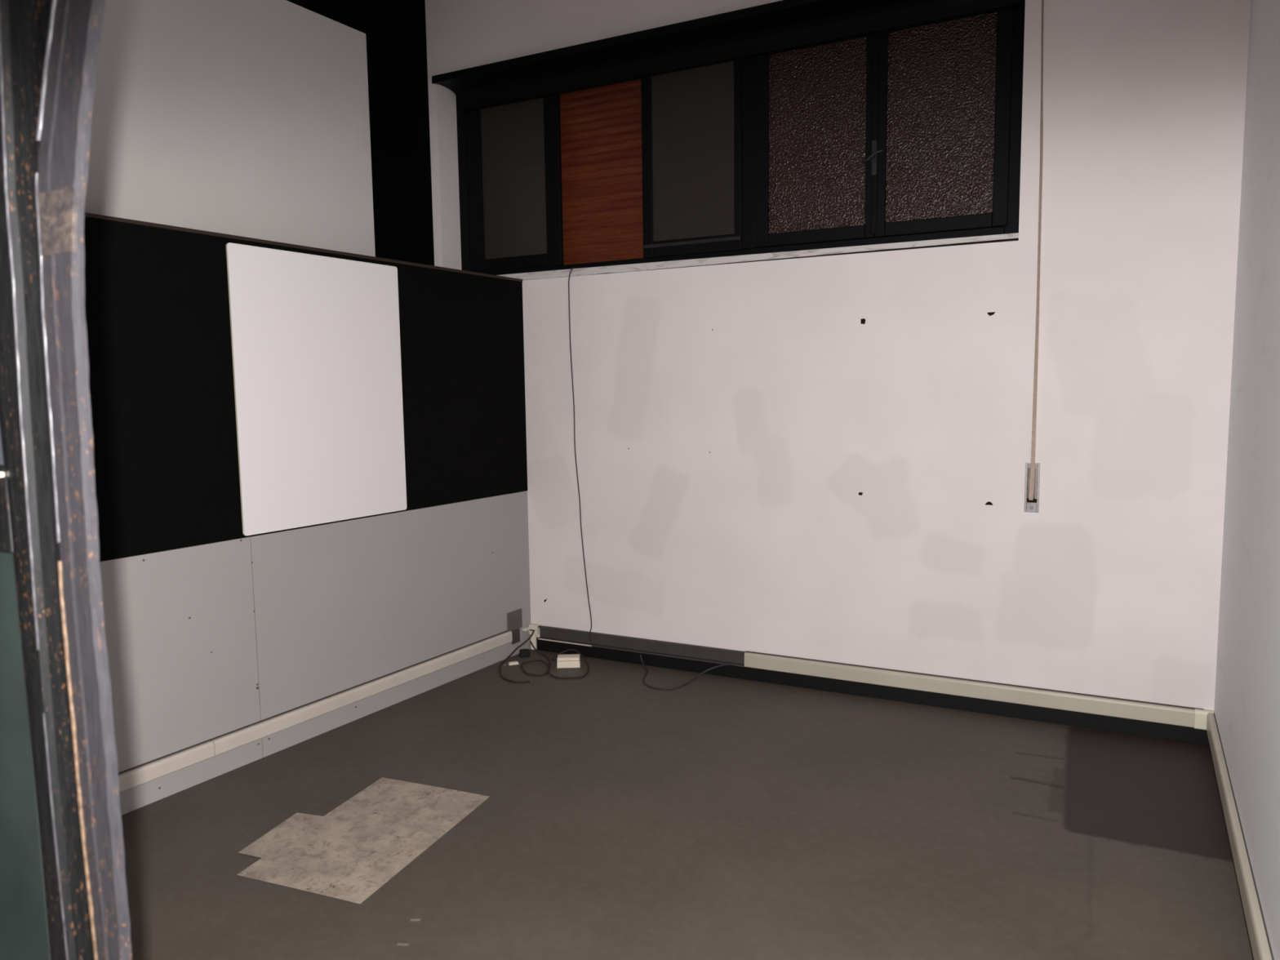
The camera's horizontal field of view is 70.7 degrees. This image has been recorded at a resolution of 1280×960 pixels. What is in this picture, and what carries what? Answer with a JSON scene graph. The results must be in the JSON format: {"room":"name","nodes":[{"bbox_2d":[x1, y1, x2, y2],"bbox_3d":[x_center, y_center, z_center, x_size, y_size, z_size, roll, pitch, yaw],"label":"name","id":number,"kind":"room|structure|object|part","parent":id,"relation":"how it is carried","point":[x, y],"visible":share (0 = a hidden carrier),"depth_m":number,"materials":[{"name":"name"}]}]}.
{"room":"empty office room","nodes":[
{"label":"empty office room","id":0,"kind":"room"},
{"bbox_2d":[84,0,434,266],"bbox_3d":[-2.199,-0.864,3.873,0.162,4.000,3.559,3,7,31],"label":"wall","id":1,"kind":"structure","parent":0,"point":[302,122],"depth_m":4.35,"materials":[{"name":"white paint"}]},
{"bbox_3d":[-1.330,-1.006,5.156,0.012,4.000,0.451,3,7,31],"label":"black post","id":2,"kind":"part","parent":1,"relation":"part of","materials":[{"name":"paint"}]},
{"bbox_2d":[84,212,530,815],"bbox_3d":[-1.624,0.093,3.681,0.146,2.118,3.559,3,7,31],"label":"wall","id":3,"kind":"structure","parent":0,"point":[212,629],"depth_m":3.67,"materials":[{"name":"black paint"}]},
{"bbox_3d":[-2.029,0.772,2.944,0.012,0.925,1.761,3,7,31],"label":"grey panel","id":4,"kind":"part","parent":3,"relation":"part of","materials":[{"name":"paint"}]},
{"bbox_3d":[-1.639,-0.954,3.575,0.146,0.014,3.559,3,7,31],"label":"rail","id":5,"kind":"part","parent":3,"relation":"part of","materials":[{"name":"paint"}]},
{"bbox_3d":[-1.578,-0.360,3.603,0.013,1.179,3.559,3,7,31],"label":"black panel","id":6,"kind":"part","parent":3,"relation":"part of","materials":[{"name":"laminate"}]},
{"bbox_2d":[117,630,512,792],"bbox_3d":[-1.595,1.036,3.648,0.026,0.072,3.358,3,7,31],"label":"duct","id":7,"kind":"object","parent":3,"relation":"attached to","point":[135,776],"visible":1,"depth_m":3.83,"materials":[{"name":"plastic"}]},
{"bbox_2d":[226,242,406,535],"bbox_3d":[-1.366,-0.389,3.926,0.012,1.150,0.882,3,7,31],"label":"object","id":8,"kind":"object","parent":3,"relation":"attached to","point":[315,340],"visible":1,"depth_m":3.87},
{"bbox_3d":[-1.108,0.607,4.459,0.012,0.925,1.793,3,7,31],"label":"grey panel","id":9,"kind":"part","parent":3,"relation":"part of","materials":[{"name":"paint"}]},
{"bbox_2d":[506,608,522,644],"bbox_3d":[-0.708,0.834,5.116,0.012,0.186,0.122,3,7,31],"label":"outlet plate","id":10,"kind":"object","parent":3,"relation":"attached to","point":[514,619],"visible":1,"depth_m":5.11,"materials":[{"name":"grey plastic"}]},
{"bbox_3d":[-0.710,0.795,5.113,0.009,0.108,0.122,3,7,31],"label":"plate","id":11,"kind":"part","parent":10,"relation":"part of","materials":[{"name":"grey plastic"}]},
{"bbox_2d":[522,626,530,631],"bbox_3d":[-0.654,0.856,5.188,0.028,0.014,0.043,3,7,31],"label":"plug","id":12,"kind":"object","parent":3,"relation":"attached to","point":[525,628],"visible":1,"depth_m":5.18,"materials":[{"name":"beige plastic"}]},
{"bbox_2d":[120,648,1252,959],"bbox_3d":[-0.863,1.354,2.036,4.950,0.080,6.000,2,6,27],"label":"floor","id":13,"kind":"structure","parent":0,"point":[709,817],"depth_m":3.02,"materials":[{"name":"grey plastic"}]},
{"bbox_2d":[236,777,489,903],"bbox_3d":[-0.916,1.206,3.094,0.486,0.002,0.753,1,6,21],"label":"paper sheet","id":14,"kind":"object","parent":13,"relation":"on","point":[413,816],"visible":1,"depth_m":3.06,"materials":[{"name":"beige paper"}]},
{"bbox_2d":[238,813,383,871],"bbox_3d":[-1.108,1.212,3.038,0.357,0.002,0.315,1,6,17],"label":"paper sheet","id":15,"kind":"object","parent":14,"relation":"on","point":[319,842],"visible":1,"depth_m":3.03,"materials":[{"name":"beige paper"}]},
{"bbox_2d":[503,661,519,665],"bbox_3d":[-0.709,1.007,4.954,0.086,0.015,0.030,-3,6,-21],"label":"plug","id":16,"kind":"object","parent":13,"relation":"on","point":[513,663],"visible":1,"depth_m":4.95,"materials":[{"name":"beige plastic"}]},
{"bbox_2d":[498,630,534,683],"bbox_3d":[-0.677,0.955,4.914,0.183,0.128,0.567,-1,6,-4],"label":"cable","id":17,"kind":"object","parent":13,"relation":"on","point":[531,636],"visible":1,"depth_m":4.96,"materials":[{"name":"black plastic"}]},
{"bbox_2d":[519,648,529,657],"bbox_3d":[-0.654,0.979,5.108,0.059,0.039,0.039,-2,6,-13],"label":"plug","id":18,"kind":"object","parent":13,"relation":"on","point":[522,652],"visible":1,"depth_m":5.09,"materials":[{"name":"black plastic"}]},
{"bbox_2d":[520,640,589,678],"bbox_3d":[-0.470,0.979,4.907,0.462,0.078,0.356,1,6,20],"label":"cable","id":19,"kind":"object","parent":13,"relation":"on","point":[532,645],"visible":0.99,"depth_m":4.93,"materials":[{"name":"black plastic"}]},
{"bbox_2d":[556,653,580,668],"bbox_3d":[-0.388,0.986,4.912,0.127,0.057,0.073,-1,6,-2],"label":"box","id":20,"kind":"object","parent":13,"relation":"on","point":[562,660],"visible":1,"depth_m":4.88,"materials":[{"name":"white plastic"}]},
{"bbox_2d":[640,653,733,689],"bbox_3d":[0.172,0.992,4.650,0.550,0.085,0.325,2,6,27],"label":"cable","id":21,"kind":"object","parent":13,"relation":"on","point":[731,664],"visible":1,"depth_m":4.66,"materials":[{"name":"black plastic"}]},
{"bbox_2d":[425,0,1250,710],"bbox_3d":[0.544,-0.978,4.618,4.950,4.000,0.301,2,6,27],"label":"wall","id":22,"kind":"structure","parent":0,"point":[820,458],"depth_m":4.12,"materials":[{"name":"white paint"}]},
{"bbox_2d":[537,625,745,666],"bbox_3d":[-0.023,0.901,4.928,1.263,0.076,0.028,2,6,27],"label":"channel","id":23,"kind":"object","parent":22,"relation":"attached to","point":[669,649],"visible":1,"depth_m":4.91,"materials":[{"name":"grey plastic"}]},
{"bbox_2d":[528,622,539,649],"bbox_3d":[-0.612,0.908,5.228,0.058,0.148,0.035,2,6,27],"label":"junction box","id":24,"kind":"object","parent":23,"relation":"attached to","point":[533,626],"visible":0.85,"depth_m":5.21,"materials":[{"name":"beige plastic"}]},
{"bbox_2d":[455,0,1025,279],"bbox_3d":[0.287,-1.677,4.651,3.130,1.168,0.261,2,6,27],"label":"window","id":25,"kind":"structure","parent":22,"relation":"in","point":[906,139],"depth_m":4.46,"materials":[{"name":"paint"}]},
{"bbox_3d":[-0.733,-1.749,5.240,0.454,0.895,0.004,2,6,27],"label":"glass pane","id":26,"kind":"part","parent":25,"relation":"part of","materials":[{"name":"brown"}]},
{"bbox_3d":[-0.735,-1.741,5.241,0.644,1.016,0.027,2,6,27],"label":"sash","id":27,"kind":"part","parent":25,"relation":"part of","materials":[{"name":"paint"}]},
{"bbox_2d":[568,266,591,641],"bbox_3d":[-0.321,-0.129,4.987,0.116,2.061,0.047,4,8,41],"label":"wire","id":28,"kind":"object","parent":25,"relation":"hanging from","point":[573,267],"visible":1,"depth_m":4.99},
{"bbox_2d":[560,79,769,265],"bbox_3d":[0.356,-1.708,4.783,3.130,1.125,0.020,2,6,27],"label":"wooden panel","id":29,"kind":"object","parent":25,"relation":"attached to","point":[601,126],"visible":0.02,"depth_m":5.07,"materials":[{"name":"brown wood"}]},
{"bbox_3d":[0.265,-1.697,4.703,0.564,1.022,0.022,2,6,27],"label":"sash","id":30,"kind":"part","parent":25,"relation":"part of","materials":[{"name":"paint"}]},
{"bbox_3d":[0.274,-1.724,4.695,0.473,0.916,0.004,2,6,27],"label":"glass pane","id":31,"kind":"part","parent":25,"relation":"part of","materials":[{"name":"brown"}]},
{"bbox_2d":[431,0,1022,112],"bbox_3d":[0.250,-2.168,4.506,3.042,0.124,0.287,2,6,27],"label":"box","id":32,"kind":"object","parent":25,"relation":"attached to","point":[784,25],"visible":1,"depth_m":4.50,"materials":[{"name":"paint"}]},
{"bbox_3d":[0.295,-1.117,4.708,3.130,0.040,0.261,2,6,27],"label":"sill","id":33,"kind":"part","parent":25,"relation":"part of","materials":[{"name":"stone"}]},
{"bbox_3d":[0.853,-1.679,4.415,0.598,1.016,0.035,2,6,27],"label":"sash","id":34,"kind":"part","parent":25,"relation":"part of","materials":[{"name":"paint"}]},
{"bbox_3d":[0.864,-1.685,4.414,0.496,0.912,0.004,2,6,27],"label":"glass pane","id":35,"kind":"part","parent":25,"relation":"part of","materials":[{"name":"brown"}]},
{"bbox_3d":[1.092,-1.521,4.236,0.096,0.052,0.018,2,6,27],"label":"lever","id":36,"kind":"part","parent":25,"relation":"part of","materials":[{"name":"grey metal"}]},
{"bbox_3d":[1.102,-1.522,4.254,0.024,0.160,0.032,2,6,27],"label":"handle","id":37,"kind":"part","parent":25,"relation":"part of","materials":[{"name":"grey metal"}]},
{"bbox_3d":[1.379,-1.664,4.152,0.487,0.908,0.004,2,6,27],"label":"glass pane","id":38,"kind":"part","parent":25,"relation":"part of","materials":[{"name":"brown"}]},
{"bbox_3d":[1.384,-1.659,4.143,0.592,1.016,0.035,2,6,27],"label":"sash","id":39,"kind":"part","parent":25,"relation":"part of","materials":[{"name":"paint"}]},
{"bbox_2d":[536,637,1208,745],"bbox_3d":[0.860,1.005,4.494,3.355,0.072,0.013,2,6,27],"label":"baseboard","id":40,"kind":"structure","parent":22,"relation":"attached to","point":[1138,727],"depth_m":4.28,"materials":[{"name":"black plastic"}]},
{"bbox_2d":[744,650,1214,729],"bbox_3d":[1.450,0.956,4.175,2.044,0.081,0.030,2,6,27],"label":"duct","id":41,"kind":"object","parent":22,"relation":"attached to","point":[1196,717],"visible":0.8,"depth_m":4.10,"materials":[{"name":"beige plastic"}]},
{"bbox_2d":[1024,462,1039,512],"bbox_3d":[1.722,0.033,3.961,0.059,0.217,0.045,2,6,27],"label":"strap winder","id":42,"kind":"object","parent":22,"relation":"attached to","point":[1032,506],"visible":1,"depth_m":3.95,"materials":[{"name":"silver metal"}]},
{"bbox_2d":[1028,0,1044,500],"bbox_3d":[1.685,-1.359,3.796,0.029,2.908,0.016,2,6,27],"label":"strap","id":43,"kind":"object","parent":22,"relation":"hanging from","point":[1037,331],"visible":1,"depth_m":3.85,"materials":[{"name":"beige fabric"}]},
{"bbox_2d":[1213,0,1279,959],"bbox_3d":[0.971,-0.605,0.878,0.150,4.000,6.002,2,7,29],"label":"wall","id":44,"kind":"structure","parent":0,"point":[1246,708],"depth_m":2.76,"materials":[{"name":"paint"}]},
{"bbox_2d":[1208,743,1253,959],"bbox_3d":[1.166,1.297,1.551,0.013,0.075,5.002,2,7,29],"label":"baseboard","id":45,"kind":"structure","parent":44,"relation":"attached to","point":[1209,744],"depth_m":2.79,"materials":[{"name":"plastic"}]},
{"bbox_2d":[1206,712,1274,959],"bbox_3d":[1.152,1.228,1.534,0.026,0.077,4.972,2,7,29],"label":"duct","id":46,"kind":"object","parent":44,"relation":"attached to","point":[1255,923],"visible":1,"depth_m":2.62,"materials":[{"name":"beige plastic"}]},
{"bbox_3d":[-1.342,-1.836,1.191,4.650,1.550,0.160,2,6,27],"label":"wall","id":47,"kind":"structure","parent":0,"visible":0},
{"bbox_2d":[0,0,132,959],"bbox_3d":[-0.726,0.170,1.150,0.818,2.450,0.036,2,6,27],"label":"door","id":48,"kind":"structure","parent":47,"relation":"in","point":[64,893],"depth_m":1.13,"materials":[{"name":"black metal"}]},
{"bbox_3d":[-0.963,-0.515,1.200,0.305,0.990,0.004,2,6,27],"label":"glass pane","id":49,"kind":"part","parent":48,"relation":"part of","materials":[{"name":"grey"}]},
{"bbox_3d":[-0.953,0.033,1.257,0.308,0.117,0.028,2,6,27],"label":"rail","id":50,"kind":"part","parent":48,"relation":"part of","materials":[{"name":"metal"}]},
{"bbox_3d":[-0.944,0.723,1.325,0.310,1.280,0.016,2,6,27],"label":"green panel","id":51,"kind":"part","parent":48,"relation":"part of","materials":[{"name":"metal"}]}
]}

